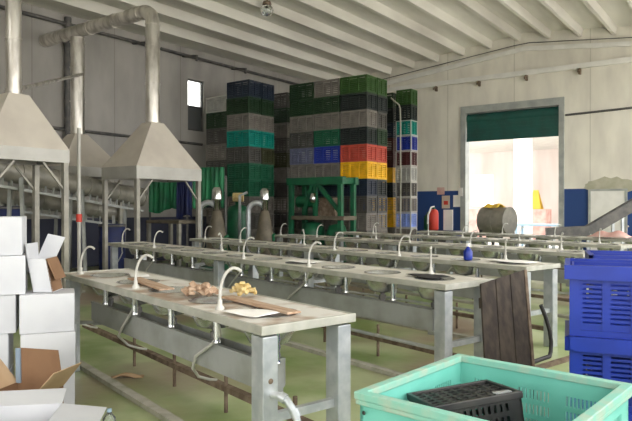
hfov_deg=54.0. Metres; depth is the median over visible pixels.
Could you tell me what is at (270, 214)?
plastic crate
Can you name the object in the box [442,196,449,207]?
notice
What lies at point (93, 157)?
extraction hood
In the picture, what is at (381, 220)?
plastic crate
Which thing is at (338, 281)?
sink bowl
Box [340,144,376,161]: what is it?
plastic crate
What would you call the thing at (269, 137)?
plastic crate
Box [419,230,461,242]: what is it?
base cabinet
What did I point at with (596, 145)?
wall
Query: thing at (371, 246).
sink bowl
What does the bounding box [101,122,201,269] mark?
extraction hood
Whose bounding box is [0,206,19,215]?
drum
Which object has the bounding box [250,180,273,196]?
plastic crate
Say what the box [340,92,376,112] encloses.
plastic crate
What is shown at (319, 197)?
plastic crate
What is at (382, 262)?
sink bowl
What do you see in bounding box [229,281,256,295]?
heap
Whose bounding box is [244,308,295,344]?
sink bowl
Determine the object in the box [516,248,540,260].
sink bowl
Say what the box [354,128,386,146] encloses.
plastic crate
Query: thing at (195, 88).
window
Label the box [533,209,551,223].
bin
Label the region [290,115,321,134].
plastic crate
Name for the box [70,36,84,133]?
duct
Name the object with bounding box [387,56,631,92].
rail
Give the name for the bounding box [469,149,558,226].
wall
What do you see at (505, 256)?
tap
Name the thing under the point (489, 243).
ground
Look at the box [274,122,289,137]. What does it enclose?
plastic crate
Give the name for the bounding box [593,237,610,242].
sink bowl
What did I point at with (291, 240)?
sink bowl
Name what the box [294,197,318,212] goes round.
plastic crate
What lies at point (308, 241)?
sink bowl
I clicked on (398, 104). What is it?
vent pipe
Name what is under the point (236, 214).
tank
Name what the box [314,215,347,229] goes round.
plastic crate
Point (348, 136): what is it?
plastic crate
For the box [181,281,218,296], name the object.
heap
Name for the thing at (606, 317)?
crate
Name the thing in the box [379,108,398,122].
plastic crate
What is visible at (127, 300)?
sink bowl
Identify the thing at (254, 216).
plastic crate
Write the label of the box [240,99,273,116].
plastic crate
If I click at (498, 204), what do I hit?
cloth
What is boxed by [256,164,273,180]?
plastic crate
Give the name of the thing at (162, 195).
tarp
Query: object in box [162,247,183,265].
sink bowl
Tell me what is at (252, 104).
plastic crate
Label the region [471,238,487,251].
sink bowl
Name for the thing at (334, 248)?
tap
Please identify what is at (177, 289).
sink bowl
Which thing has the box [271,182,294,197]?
plastic crate
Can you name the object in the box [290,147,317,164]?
plastic crate
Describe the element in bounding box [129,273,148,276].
paper sheet
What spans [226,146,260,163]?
plastic crate
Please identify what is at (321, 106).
plastic crate
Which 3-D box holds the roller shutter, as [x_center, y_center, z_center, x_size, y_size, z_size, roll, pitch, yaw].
[6.685,-2.914,21.116,3.120,0.990,0.400,0,0,36]
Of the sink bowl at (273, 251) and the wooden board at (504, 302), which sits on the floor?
the wooden board at (504, 302)
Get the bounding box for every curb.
[80,360,184,420]
[118,295,403,376]
[275,274,568,318]
[356,316,470,338]
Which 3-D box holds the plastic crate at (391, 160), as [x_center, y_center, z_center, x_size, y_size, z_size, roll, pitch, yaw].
[2.260,-1.613,20.206,0.880,0.473,0.540,0,0,36]
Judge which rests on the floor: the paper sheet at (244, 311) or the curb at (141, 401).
the curb at (141, 401)
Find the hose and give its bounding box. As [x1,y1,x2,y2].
[534,304,552,363]
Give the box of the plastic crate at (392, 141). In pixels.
[387,138,396,152]
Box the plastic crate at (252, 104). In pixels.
[226,96,260,116]
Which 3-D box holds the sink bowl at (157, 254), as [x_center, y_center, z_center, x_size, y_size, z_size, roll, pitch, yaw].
[-2.688,0.754,10.341,0.370,0.336,0.370,0,0,0]
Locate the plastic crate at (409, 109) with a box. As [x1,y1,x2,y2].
[396,104,416,120]
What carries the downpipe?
attached to the wall at (114, 68)
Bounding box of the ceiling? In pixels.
[22,0,631,82]
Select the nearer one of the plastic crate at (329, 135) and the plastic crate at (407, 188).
the plastic crate at (329, 135)
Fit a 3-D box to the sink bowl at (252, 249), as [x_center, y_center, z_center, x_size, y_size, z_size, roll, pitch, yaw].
[-1.079,0.748,11.338,0.370,0.336,0.370,0,0,0]
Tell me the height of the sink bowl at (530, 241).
0.336 m
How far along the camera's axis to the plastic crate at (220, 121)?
18.58 m
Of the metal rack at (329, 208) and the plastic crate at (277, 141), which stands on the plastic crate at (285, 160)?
the plastic crate at (277, 141)
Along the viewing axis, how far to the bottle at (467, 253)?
7.41 m
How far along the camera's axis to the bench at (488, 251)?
10.63 m
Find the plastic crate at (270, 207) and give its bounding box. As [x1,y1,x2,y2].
[247,197,273,212]
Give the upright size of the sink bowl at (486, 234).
0.336 m
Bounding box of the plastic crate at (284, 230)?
[274,227,287,241]
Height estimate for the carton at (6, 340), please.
0.304 m
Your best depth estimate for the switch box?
21.95 m
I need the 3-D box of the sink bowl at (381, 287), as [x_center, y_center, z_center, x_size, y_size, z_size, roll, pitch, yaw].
[0.661,0.777,6.156,0.370,0.336,0.370,0,0,0]
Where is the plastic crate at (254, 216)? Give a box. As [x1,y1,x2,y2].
[251,213,259,229]
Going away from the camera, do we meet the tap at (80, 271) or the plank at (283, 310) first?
the plank at (283, 310)
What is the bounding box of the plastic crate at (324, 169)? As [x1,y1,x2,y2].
[314,163,344,176]
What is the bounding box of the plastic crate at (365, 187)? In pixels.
[344,179,376,195]
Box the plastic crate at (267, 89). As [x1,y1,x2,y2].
[250,83,273,100]
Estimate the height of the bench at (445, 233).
1.225 m
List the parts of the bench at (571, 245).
leg, leg, edge rail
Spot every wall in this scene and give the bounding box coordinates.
[0,0,319,271]
[326,26,631,250]
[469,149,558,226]
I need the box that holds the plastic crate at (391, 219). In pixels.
[379,212,398,226]
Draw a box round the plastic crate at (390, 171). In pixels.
[384,168,398,182]
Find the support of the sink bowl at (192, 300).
on the bench at (261, 366)
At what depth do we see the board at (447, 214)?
19.91 m
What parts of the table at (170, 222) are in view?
leg, leg, leg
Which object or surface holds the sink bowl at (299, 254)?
on the bench at (385, 258)
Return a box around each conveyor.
[0,163,147,289]
[0,188,123,234]
[545,198,631,250]
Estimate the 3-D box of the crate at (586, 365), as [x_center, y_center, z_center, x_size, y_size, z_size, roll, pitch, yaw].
[2.406,1.365,4.541,0.780,0.418,0.560,0,0,22]
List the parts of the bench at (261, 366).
leg, rail, edge rail, leg, leg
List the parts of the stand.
panel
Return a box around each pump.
[201,187,228,272]
[244,188,275,270]
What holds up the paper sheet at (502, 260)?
on the bench at (385, 258)
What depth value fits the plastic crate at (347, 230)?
17.16 m
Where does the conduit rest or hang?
attached to the wall
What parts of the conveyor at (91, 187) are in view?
leg, leg, leg, rail, leg, leg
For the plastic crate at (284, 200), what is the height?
0.473 m
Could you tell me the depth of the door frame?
21.24 m
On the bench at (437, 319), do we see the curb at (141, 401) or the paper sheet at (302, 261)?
the paper sheet at (302, 261)
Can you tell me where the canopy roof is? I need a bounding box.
[469,136,558,152]
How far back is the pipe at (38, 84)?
11.60 m
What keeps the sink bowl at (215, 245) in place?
on the bench at (385, 258)
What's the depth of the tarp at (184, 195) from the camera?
16.04 m
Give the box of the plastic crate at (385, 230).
[374,229,386,244]
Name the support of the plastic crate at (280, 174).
on the plastic crate at (280, 189)
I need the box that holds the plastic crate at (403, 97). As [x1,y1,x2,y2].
[396,89,416,105]
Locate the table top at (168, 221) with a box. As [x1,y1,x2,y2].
[146,219,195,223]
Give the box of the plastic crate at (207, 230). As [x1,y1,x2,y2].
[206,224,224,237]
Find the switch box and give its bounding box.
[458,188,462,195]
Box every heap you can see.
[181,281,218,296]
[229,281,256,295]
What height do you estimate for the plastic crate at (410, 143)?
0.473 m
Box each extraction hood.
[0,92,69,287]
[31,133,122,242]
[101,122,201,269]
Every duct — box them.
[4,0,22,93]
[39,5,160,122]
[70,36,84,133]
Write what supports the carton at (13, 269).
on the carton at (9, 304)
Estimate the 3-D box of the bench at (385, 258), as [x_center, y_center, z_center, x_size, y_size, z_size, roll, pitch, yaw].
[-0.032,0.930,10.094,0.684,1.225,8.211,0,0,-39]
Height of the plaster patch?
0.574 m
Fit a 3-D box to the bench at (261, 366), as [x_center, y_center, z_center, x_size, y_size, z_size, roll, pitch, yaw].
[-1.446,0.957,5.326,0.684,1.225,4.890,0,0,-39]
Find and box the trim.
[387,41,631,84]
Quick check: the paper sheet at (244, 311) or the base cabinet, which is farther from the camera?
the base cabinet
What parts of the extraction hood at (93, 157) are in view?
post, post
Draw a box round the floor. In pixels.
[13,259,627,420]
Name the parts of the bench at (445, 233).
edge rail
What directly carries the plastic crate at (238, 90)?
on the plastic crate at (252, 104)
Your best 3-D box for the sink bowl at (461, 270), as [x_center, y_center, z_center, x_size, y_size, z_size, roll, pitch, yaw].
[1.851,0.769,7.676,0.370,0.336,0.370,0,0,0]
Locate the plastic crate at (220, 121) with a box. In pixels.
[206,111,226,130]
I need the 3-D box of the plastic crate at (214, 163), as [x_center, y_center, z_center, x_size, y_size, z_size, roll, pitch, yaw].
[-2.819,-1.267,18.759,0.880,0.473,0.540,0,0,36]
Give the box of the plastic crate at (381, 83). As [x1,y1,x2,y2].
[352,78,386,96]
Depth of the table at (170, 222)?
15.15 m
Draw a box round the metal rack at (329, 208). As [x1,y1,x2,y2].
[286,176,358,263]
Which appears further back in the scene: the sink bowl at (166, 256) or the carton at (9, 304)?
the sink bowl at (166, 256)
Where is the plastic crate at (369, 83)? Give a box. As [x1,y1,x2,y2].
[340,74,376,95]
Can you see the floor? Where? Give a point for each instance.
(192, 399)
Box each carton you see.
[0,216,26,255]
[0,253,27,294]
[0,295,19,333]
[0,333,13,368]
[0,347,80,402]
[0,388,106,420]
[9,363,13,375]
[19,288,74,334]
[20,324,76,369]
[26,234,65,292]
[63,372,74,403]
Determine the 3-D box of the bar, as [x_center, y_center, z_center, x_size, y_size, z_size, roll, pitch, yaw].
[2.350,1.545,6.234,1.031,0.040,0.050,0,0,-39]
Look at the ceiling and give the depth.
18.40 m
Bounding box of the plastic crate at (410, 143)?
[396,135,417,151]
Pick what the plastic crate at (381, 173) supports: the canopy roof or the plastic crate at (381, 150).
the plastic crate at (381, 150)
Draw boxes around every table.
[146,219,195,265]
[515,223,557,245]
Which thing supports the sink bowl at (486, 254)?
on the bench at (488, 251)
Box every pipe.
[22,73,83,89]
[52,126,202,145]
[391,97,400,233]
[565,107,631,115]
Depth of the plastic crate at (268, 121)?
18.43 m
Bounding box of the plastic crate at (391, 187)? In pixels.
[379,182,398,197]
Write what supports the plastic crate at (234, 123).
on the plastic crate at (244, 139)
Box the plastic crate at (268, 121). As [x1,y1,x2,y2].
[252,115,273,132]
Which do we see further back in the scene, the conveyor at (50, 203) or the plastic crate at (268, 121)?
the plastic crate at (268, 121)
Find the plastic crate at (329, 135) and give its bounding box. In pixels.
[314,129,343,146]
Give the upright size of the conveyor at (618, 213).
1.986 m
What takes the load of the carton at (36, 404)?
on the floor
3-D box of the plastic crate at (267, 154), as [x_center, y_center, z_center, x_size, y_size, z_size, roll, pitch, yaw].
[-1.766,-1.604,18.629,0.880,0.473,0.540,0,0,36]
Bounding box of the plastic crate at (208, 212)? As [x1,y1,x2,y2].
[206,208,224,223]
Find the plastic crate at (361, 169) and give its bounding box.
[340,161,376,178]
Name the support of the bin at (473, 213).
on the bin at (472, 226)
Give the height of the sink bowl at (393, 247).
0.336 m
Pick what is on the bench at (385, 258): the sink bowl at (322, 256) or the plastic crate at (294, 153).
the sink bowl at (322, 256)
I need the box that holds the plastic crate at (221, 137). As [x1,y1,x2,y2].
[206,127,237,144]
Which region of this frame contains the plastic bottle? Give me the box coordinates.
[103,408,115,420]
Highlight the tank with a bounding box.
[227,191,247,251]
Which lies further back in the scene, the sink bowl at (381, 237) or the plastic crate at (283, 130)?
the plastic crate at (283, 130)
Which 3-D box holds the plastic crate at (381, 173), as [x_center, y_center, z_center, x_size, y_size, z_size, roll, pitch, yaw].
[1.535,-1.123,17.928,0.880,0.473,0.540,0,0,36]
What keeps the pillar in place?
on the ground
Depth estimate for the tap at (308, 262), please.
6.78 m
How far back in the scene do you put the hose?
6.59 m
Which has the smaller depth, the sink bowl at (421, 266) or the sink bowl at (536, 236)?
the sink bowl at (421, 266)
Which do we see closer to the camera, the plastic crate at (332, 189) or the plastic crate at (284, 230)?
the plastic crate at (332, 189)
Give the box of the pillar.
[513,138,532,239]
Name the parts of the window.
pane, pane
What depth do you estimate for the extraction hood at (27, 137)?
9.60 m
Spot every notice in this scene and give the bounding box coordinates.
[437,187,444,194]
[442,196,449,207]
[453,195,459,206]
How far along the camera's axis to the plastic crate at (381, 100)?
17.66 m
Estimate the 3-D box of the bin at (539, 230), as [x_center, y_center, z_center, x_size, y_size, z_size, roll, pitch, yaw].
[10.812,1.055,31.041,1.640,0.740,0.940,0,0,36]
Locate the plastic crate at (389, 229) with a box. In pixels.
[387,227,398,239]
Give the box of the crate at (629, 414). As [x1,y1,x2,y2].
[574,407,631,420]
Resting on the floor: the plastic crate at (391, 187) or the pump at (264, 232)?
the pump at (264, 232)
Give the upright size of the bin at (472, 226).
0.740 m
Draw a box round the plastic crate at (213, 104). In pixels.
[206,95,226,114]
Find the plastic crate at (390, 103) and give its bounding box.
[380,93,395,110]
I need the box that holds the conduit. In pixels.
[0,5,298,84]
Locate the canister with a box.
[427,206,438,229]
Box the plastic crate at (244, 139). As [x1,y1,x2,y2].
[227,130,260,147]
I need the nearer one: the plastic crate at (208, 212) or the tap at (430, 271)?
the tap at (430, 271)
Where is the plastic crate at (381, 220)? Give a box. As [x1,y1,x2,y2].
[356,213,386,229]
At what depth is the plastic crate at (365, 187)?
17.17 m
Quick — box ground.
[469,237,557,248]
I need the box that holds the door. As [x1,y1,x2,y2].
[588,189,627,250]
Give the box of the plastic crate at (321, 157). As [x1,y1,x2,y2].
[314,146,343,163]
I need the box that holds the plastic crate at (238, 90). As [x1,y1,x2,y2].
[227,79,261,100]
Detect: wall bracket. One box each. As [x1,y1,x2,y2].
[182,55,197,60]
[231,68,246,73]
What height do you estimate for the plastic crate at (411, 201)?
0.473 m
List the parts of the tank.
motor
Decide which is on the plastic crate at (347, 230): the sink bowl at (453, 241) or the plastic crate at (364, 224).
the plastic crate at (364, 224)
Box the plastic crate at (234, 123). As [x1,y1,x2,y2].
[227,113,261,132]
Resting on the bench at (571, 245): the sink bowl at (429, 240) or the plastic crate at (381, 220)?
the sink bowl at (429, 240)
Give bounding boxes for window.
[188,79,202,131]
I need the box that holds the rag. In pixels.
[111,372,143,377]
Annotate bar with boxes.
[535,356,568,368]
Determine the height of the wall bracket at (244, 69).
0.260 m
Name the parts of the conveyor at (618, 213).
leg, leg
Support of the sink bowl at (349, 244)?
on the bench at (488, 251)
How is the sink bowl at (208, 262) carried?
on the bench at (437, 319)
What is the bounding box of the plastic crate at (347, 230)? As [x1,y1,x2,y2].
[347,230,376,243]
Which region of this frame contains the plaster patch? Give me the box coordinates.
[584,176,631,191]
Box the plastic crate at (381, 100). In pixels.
[353,95,386,113]
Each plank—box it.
[127,277,173,290]
[222,295,300,314]
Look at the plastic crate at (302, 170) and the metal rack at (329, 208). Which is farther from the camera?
the plastic crate at (302, 170)
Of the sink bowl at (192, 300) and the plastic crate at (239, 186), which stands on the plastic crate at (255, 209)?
the plastic crate at (239, 186)
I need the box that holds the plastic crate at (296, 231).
[294,229,300,233]
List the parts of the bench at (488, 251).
leg, leg, leg, edge rail, rail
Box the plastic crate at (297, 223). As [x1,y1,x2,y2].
[294,213,323,228]
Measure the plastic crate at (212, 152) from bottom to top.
0.473 m
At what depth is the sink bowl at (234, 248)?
11.74 m
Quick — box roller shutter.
[466,106,558,141]
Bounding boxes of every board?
[443,210,452,229]
[479,270,537,399]
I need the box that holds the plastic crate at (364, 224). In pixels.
[344,213,376,230]
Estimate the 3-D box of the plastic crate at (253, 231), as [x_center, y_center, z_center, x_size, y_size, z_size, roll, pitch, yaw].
[-2.120,0.784,18.181,0.880,0.473,0.540,0,0,36]
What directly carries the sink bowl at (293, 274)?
on the bench at (437, 319)
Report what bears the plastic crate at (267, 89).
on the plastic crate at (267, 106)
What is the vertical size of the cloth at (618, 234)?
0.139 m
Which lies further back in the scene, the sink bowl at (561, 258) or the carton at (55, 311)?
the sink bowl at (561, 258)
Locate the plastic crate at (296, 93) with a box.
[290,82,313,102]
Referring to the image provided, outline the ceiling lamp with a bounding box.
[260,0,273,15]
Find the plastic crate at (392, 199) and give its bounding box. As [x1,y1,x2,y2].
[372,197,398,211]
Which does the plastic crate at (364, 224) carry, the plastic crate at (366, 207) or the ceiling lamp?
the plastic crate at (366, 207)
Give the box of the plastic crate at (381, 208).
[356,196,386,212]
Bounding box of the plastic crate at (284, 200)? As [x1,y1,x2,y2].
[268,197,294,211]
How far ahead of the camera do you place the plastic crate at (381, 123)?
17.68 m
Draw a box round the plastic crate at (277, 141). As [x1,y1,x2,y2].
[271,137,289,152]
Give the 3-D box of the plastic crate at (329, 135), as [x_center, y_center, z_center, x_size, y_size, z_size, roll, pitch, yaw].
[0.454,-2.077,17.999,0.880,0.473,0.540,0,0,36]
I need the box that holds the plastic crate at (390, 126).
[387,123,398,137]
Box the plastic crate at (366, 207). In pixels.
[344,196,376,212]
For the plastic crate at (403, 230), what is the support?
on the plastic crate
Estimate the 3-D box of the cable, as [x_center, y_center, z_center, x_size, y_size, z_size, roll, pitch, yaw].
[6.856,-5.167,20.708,15.503,0.820,0.025,0,0,36]
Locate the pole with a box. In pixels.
[76,128,84,292]
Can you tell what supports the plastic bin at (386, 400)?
on the plastic bin
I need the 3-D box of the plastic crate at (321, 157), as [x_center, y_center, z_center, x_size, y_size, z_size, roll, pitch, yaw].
[0.459,-1.600,18.014,0.880,0.473,0.540,0,0,36]
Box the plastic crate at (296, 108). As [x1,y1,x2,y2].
[290,98,313,118]
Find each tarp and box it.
[149,182,176,212]
[176,182,191,219]
[192,167,223,208]
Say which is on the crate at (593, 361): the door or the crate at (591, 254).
the crate at (591, 254)
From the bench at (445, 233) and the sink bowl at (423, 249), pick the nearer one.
the sink bowl at (423, 249)
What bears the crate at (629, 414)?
on the floor
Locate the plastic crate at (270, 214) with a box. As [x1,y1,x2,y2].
[252,213,273,228]
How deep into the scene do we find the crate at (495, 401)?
2.45 m
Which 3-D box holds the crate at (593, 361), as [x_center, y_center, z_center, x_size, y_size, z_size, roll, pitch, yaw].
[2.406,0.945,4.539,0.780,0.418,0.560,0,0,21]
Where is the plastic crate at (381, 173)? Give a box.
[373,162,386,179]
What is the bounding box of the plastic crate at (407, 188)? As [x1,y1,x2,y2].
[396,182,416,196]
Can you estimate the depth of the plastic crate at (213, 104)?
18.59 m
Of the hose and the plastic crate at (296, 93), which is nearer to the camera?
the hose
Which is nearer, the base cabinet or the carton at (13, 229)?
the carton at (13, 229)
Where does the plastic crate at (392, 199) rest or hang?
on the plastic crate at (391, 219)
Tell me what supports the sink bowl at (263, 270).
on the bench at (437, 319)
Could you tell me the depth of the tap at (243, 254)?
7.83 m
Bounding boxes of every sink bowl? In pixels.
[90,273,129,306]
[116,279,159,316]
[129,243,148,259]
[144,245,165,262]
[148,286,184,327]
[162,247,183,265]
[180,249,203,268]
[188,295,233,340]
[202,252,227,272]
[211,239,228,249]
[226,254,253,276]
[229,240,245,250]
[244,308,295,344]
[247,242,266,253]
[254,258,281,281]
[268,243,286,255]
[285,261,313,287]
[287,235,301,242]
[291,245,310,257]
[305,236,319,244]
[316,247,337,260]
[322,265,354,293]
[324,237,339,245]
[344,238,361,247]
[344,249,367,263]
[365,270,400,300]
[367,239,384,249]
[376,252,399,267]
[380,233,393,244]
[391,241,409,251]
[400,234,414,240]
[411,255,437,270]
[415,277,454,308]
[419,242,437,253]
[422,235,436,241]
[448,244,465,255]
[449,236,458,242]
[451,258,480,275]
[463,232,476,243]
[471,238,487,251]
[480,246,501,258]
[485,233,500,244]
[496,262,529,276]
[498,239,516,253]
[509,234,524,245]
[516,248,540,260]
[529,240,546,247]
[535,235,551,239]
[557,250,582,263]
[562,242,581,249]
[563,236,579,241]
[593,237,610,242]
[597,244,618,250]
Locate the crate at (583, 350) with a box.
[565,320,631,412]
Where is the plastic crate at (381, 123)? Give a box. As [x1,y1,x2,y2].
[377,111,386,129]
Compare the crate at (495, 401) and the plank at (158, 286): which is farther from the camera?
the plank at (158, 286)
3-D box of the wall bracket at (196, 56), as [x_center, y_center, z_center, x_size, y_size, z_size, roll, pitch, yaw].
[-3.874,-4.688,19.069,0.657,0.260,0.060,0,0,36]
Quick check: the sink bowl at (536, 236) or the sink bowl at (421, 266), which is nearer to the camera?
the sink bowl at (421, 266)
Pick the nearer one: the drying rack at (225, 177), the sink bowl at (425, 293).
the sink bowl at (425, 293)
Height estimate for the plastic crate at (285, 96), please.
0.473 m
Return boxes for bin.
[354,354,631,420]
[469,209,479,222]
[469,223,485,236]
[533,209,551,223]
[533,226,550,239]
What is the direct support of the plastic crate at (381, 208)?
on the plastic crate at (381, 220)
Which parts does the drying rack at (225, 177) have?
post, post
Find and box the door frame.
[460,97,563,248]
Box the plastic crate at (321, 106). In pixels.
[314,95,347,115]
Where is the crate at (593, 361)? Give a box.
[591,361,627,373]
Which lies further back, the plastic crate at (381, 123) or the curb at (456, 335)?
the plastic crate at (381, 123)
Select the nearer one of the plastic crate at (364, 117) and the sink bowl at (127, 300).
the sink bowl at (127, 300)
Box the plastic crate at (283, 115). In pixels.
[274,107,289,125]
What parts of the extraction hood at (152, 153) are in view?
post, post, post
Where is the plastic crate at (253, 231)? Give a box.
[251,229,256,239]
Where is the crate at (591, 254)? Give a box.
[585,250,631,299]
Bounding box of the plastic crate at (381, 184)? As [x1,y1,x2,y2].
[373,179,386,195]
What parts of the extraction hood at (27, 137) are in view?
post, post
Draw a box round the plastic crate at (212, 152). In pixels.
[206,143,229,160]
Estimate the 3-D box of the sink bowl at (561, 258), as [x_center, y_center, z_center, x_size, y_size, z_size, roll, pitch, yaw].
[3.690,0.761,9.023,0.370,0.336,0.370,0,0,0]
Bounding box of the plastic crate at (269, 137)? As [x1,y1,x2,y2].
[250,131,273,148]
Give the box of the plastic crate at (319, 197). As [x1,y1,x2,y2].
[318,196,344,207]
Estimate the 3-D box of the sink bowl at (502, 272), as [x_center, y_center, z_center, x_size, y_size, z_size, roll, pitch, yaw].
[2.270,0.772,7.153,0.370,0.336,0.370,0,0,0]
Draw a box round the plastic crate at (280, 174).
[270,167,294,182]
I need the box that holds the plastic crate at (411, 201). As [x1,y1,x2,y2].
[396,197,416,211]
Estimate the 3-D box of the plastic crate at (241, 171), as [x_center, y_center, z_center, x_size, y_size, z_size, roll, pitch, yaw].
[-2.103,-1.124,18.170,0.880,0.473,0.540,0,0,36]
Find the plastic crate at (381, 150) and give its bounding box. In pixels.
[352,145,386,162]
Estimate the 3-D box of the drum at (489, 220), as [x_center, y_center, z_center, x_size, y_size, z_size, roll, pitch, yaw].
[4.934,0.703,16.904,0.750,1.607,0.800,0,0,-41]
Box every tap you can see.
[78,246,94,273]
[132,254,152,288]
[152,230,162,247]
[215,266,241,309]
[218,233,223,250]
[241,237,254,258]
[306,241,321,266]
[332,232,343,249]
[397,235,408,255]
[428,246,433,273]
[503,238,507,259]
[559,232,563,249]
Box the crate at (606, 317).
[564,258,631,339]
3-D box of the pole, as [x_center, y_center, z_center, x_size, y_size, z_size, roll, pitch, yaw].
[-4.434,-0.004,11.600,0.220,3.078,0.220,0,0,0]
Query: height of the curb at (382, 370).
0.040 m
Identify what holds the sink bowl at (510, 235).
on the bench at (445, 233)
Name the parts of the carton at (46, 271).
panel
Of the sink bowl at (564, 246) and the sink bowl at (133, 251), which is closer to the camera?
the sink bowl at (133, 251)
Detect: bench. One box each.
[63,246,355,420]
[108,228,493,380]
[190,226,559,346]
[270,223,588,301]
[335,223,631,295]
[416,222,631,269]
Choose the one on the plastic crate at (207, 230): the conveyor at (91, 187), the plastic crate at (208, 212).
the plastic crate at (208, 212)
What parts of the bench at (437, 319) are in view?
leg, leg, leg, edge rail, rail, leg, leg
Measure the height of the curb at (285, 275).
0.040 m
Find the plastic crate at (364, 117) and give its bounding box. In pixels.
[340,109,376,128]
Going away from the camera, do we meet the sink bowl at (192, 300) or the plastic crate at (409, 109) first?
the sink bowl at (192, 300)
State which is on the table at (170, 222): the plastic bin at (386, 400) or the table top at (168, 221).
the table top at (168, 221)
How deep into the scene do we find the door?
19.21 m
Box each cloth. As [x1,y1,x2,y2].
[408,273,449,277]
[483,203,504,207]
[589,230,631,237]
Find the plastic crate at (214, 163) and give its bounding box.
[206,160,230,175]
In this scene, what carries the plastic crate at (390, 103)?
on the plastic crate at (391, 118)
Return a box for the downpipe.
[64,16,71,268]
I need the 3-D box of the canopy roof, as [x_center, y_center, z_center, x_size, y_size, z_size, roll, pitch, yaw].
[11.318,-3.447,30.402,44.000,0.250,7.800,0,0,36]
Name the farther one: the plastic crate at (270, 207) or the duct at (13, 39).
the plastic crate at (270, 207)
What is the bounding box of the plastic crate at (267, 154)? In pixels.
[240,148,273,164]
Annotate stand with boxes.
[533,190,543,208]
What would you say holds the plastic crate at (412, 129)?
on the plastic crate at (410, 143)
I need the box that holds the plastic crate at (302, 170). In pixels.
[290,164,318,177]
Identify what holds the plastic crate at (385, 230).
on the plastic crate
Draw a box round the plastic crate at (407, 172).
[395,166,416,181]
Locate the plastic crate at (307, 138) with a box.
[290,131,323,148]
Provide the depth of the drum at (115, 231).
13.60 m
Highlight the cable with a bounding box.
[385,37,631,78]
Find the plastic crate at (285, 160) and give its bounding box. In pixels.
[271,152,293,167]
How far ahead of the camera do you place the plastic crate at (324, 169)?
17.85 m
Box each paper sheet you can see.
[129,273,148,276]
[222,308,279,316]
[284,259,321,262]
[484,259,535,262]
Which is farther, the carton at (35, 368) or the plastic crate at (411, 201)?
the plastic crate at (411, 201)
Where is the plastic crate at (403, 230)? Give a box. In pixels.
[395,228,416,240]
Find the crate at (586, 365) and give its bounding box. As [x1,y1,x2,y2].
[586,365,626,377]
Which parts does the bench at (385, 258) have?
leg, leg, leg, edge rail, rail, leg, leg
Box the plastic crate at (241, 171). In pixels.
[227,163,261,179]
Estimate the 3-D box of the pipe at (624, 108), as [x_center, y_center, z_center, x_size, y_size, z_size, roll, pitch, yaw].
[10.787,-3.151,17.895,6.862,0.270,0.070,0,0,36]
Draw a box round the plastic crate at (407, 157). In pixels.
[396,151,416,166]
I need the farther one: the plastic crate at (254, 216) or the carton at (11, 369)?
the plastic crate at (254, 216)
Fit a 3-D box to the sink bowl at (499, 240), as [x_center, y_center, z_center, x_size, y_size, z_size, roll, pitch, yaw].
[3.804,0.743,12.322,0.370,0.336,0.370,0,0,0]
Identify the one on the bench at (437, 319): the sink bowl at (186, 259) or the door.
the sink bowl at (186, 259)
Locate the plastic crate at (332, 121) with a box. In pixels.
[314,112,347,131]
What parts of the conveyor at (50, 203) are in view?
rail, leg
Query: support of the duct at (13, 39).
attached to the extraction hood at (27, 137)
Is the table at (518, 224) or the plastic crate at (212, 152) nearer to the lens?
the plastic crate at (212, 152)
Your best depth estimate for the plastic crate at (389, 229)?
19.86 m
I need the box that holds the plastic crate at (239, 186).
[227,180,260,196]
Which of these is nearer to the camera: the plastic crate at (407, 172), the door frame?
the plastic crate at (407, 172)
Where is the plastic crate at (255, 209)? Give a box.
[227,196,260,212]
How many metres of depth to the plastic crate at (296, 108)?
18.36 m
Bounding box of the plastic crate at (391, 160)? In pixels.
[383,153,398,167]
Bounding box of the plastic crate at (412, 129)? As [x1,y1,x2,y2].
[396,120,416,135]
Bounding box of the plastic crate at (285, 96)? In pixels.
[274,92,289,110]
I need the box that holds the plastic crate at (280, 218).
[270,212,287,226]
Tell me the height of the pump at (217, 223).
2.080 m
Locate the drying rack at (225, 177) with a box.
[149,176,226,266]
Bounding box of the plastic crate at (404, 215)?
[396,212,416,227]
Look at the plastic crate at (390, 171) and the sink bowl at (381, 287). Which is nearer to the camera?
the sink bowl at (381, 287)
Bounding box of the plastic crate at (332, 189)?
[318,185,348,196]
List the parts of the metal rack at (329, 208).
post, post, motor, tank, frame, tank, post, post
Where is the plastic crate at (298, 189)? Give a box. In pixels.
[294,185,321,196]
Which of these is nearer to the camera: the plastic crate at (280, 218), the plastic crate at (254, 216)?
the plastic crate at (254, 216)
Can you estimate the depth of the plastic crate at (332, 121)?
17.82 m
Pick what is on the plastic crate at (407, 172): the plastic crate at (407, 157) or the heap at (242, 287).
the plastic crate at (407, 157)
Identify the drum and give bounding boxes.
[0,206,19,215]
[98,224,125,269]
[476,207,517,244]
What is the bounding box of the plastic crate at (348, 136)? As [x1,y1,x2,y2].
[340,126,376,144]
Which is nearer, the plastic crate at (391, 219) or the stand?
the plastic crate at (391, 219)
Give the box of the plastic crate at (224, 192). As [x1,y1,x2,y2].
[206,192,232,207]
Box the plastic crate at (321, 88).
[314,78,339,99]
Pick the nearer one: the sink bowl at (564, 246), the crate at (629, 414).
the crate at (629, 414)
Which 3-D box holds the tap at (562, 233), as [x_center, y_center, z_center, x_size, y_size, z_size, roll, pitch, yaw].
[3.721,0.465,9.366,0.058,0.285,0.171,0,0,6]
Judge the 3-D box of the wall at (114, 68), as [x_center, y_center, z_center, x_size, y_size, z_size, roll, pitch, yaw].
[-7.565,-1.775,14.734,0.222,6.583,27.250,0,0,36]
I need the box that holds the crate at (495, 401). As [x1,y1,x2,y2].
[407,379,523,420]
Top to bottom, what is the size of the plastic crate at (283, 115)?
0.473 m

